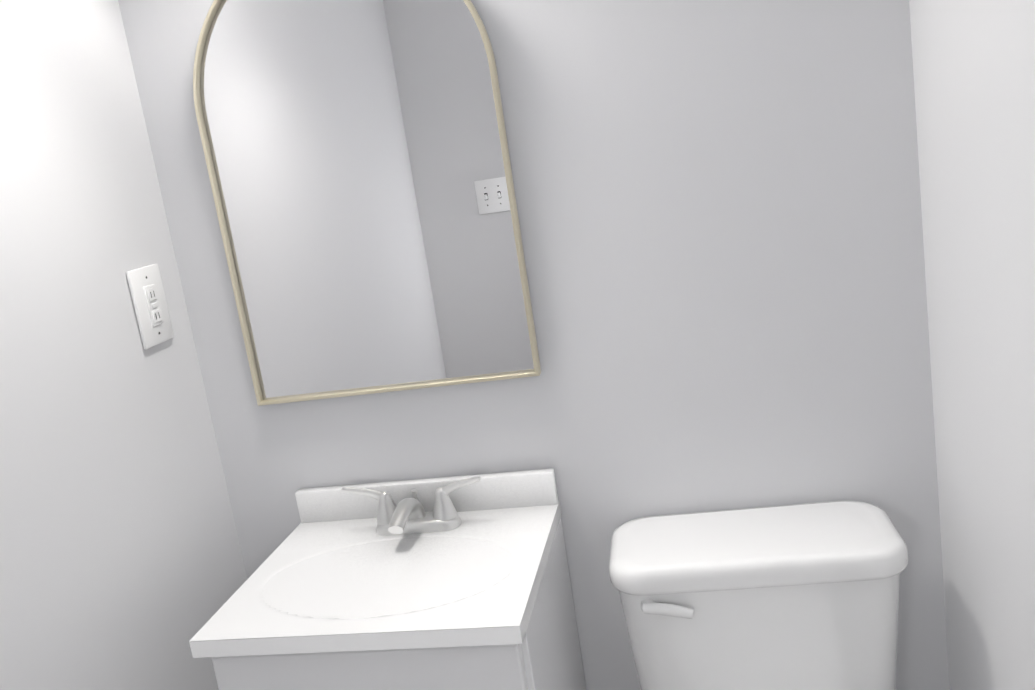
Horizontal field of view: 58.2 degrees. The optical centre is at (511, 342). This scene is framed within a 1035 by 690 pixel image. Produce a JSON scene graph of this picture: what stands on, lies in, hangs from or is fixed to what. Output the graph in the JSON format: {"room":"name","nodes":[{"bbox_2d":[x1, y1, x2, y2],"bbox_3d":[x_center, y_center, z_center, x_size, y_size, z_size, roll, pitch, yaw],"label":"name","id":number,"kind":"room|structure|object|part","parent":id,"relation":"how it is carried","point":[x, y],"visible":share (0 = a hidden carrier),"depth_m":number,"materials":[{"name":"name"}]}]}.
{"room":"bathroom","nodes":[
{"label":"bathroom","id":0,"kind":"room"},
{"bbox_2d":[0,0,246,689],"bbox_3d":[-0.733,0.324,0.879,0.100,2.134,1.775,-7,12,10],"label":"wall","id":1,"kind":"structure","parent":0,"point":[122,566],"depth_m":1.40,"materials":[{"name":"white paint"}]},
{"bbox_2d":[126,264,173,348],"bbox_3d":[-0.603,-0.063,1.562,0.011,0.131,0.095,-7,12,10],"label":"outlet","id":2,"kind":"object","parent":1,"relation":"attached to","point":[150,304],"visible":1,"depth_m":1.55,"materials":[{"name":"white plastic"}]},
{"bbox_2d":[118,0,949,689],"bbox_3d":[0.066,0.037,1.669,1.466,2.134,0.100,-7,12,10],"label":"wall","id":3,"kind":"structure","parent":0,"point":[718,202],"depth_m":1.56,"materials":[{"name":"grey paint"}]},
{"bbox_2d":[193,0,540,405],"bbox_3d":[-0.260,-0.290,1.568,0.518,0.769,0.027,-7,12,10],"label":"mirror","id":4,"kind":"object","parent":3,"relation":"attached to","point":[357,157],"visible":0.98,"depth_m":1.58,"materials":[{"name":"clear glass"}]},
{"bbox_2d":[909,0,1034,689],"bbox_3d":[0.604,0.167,0.650,0.100,2.134,1.775,-7,12,10],"label":"wall","id":5,"kind":"structure","parent":0,"point":[974,73],"depth_m":1.26,"materials":[{"name":"white paint"}]},
{"bbox_3d":[0.005,1.480,0.324,1.466,0.100,3.355,-7,12,10],"label":"floor","id":6,"kind":"structure","parent":0,"visible":0},
{"bbox_2d":[189,469,585,689],"bbox_3d":[-0.134,0.716,1.560,0.486,0.921,0.442,-6,12,12],"label":"bathroom vanity","id":7,"kind":"object","parent":6,"relation":"on","point":[455,583],"visible":1,"depth_m":1.41,"materials":[{"name":"white ceramic"}]},
{"bbox_3d":[-0.203,0.500,1.332,0.459,0.141,0.020,-6,12,12],"label":"drawer","id":8,"kind":"part","parent":7,"relation":"part of","materials":[{"name":"white wood"}]},
{"bbox_2d":[341,475,480,535],"bbox_3d":[-0.175,0.288,1.578,0.252,0.087,0.130,-6,12,12],"label":"faucet","id":9,"kind":"object","parent":7,"relation":"on","point":[409,517],"depth_m":1.60,"materials":[{"name":"silver metal"}]},
{"bbox_2d":[609,501,907,689],"bbox_3d":[0.408,0.747,1.343,0.458,0.790,0.744,-7,12,10],"label":"toilet","id":10,"kind":"object","parent":6,"relation":"on","point":[797,597],"visible":1,"depth_m":1.46,"materials":[{"name":"white ceramic"}]},
{"bbox_3d":[0.244,0.417,1.460,0.082,0.032,0.028,-7,12,10],"label":"flush lever","id":11,"kind":"part","parent":10,"relation":"part of","materials":[{"name":"white plastic"}]},
{"bbox_3d":[0.389,0.330,1.515,0.458,0.046,0.214,-7,12,10],"label":"tank lid","id":12,"kind":"part","parent":10,"relation":"part of","materials":[{"name":"white ceramic"}]}
]}

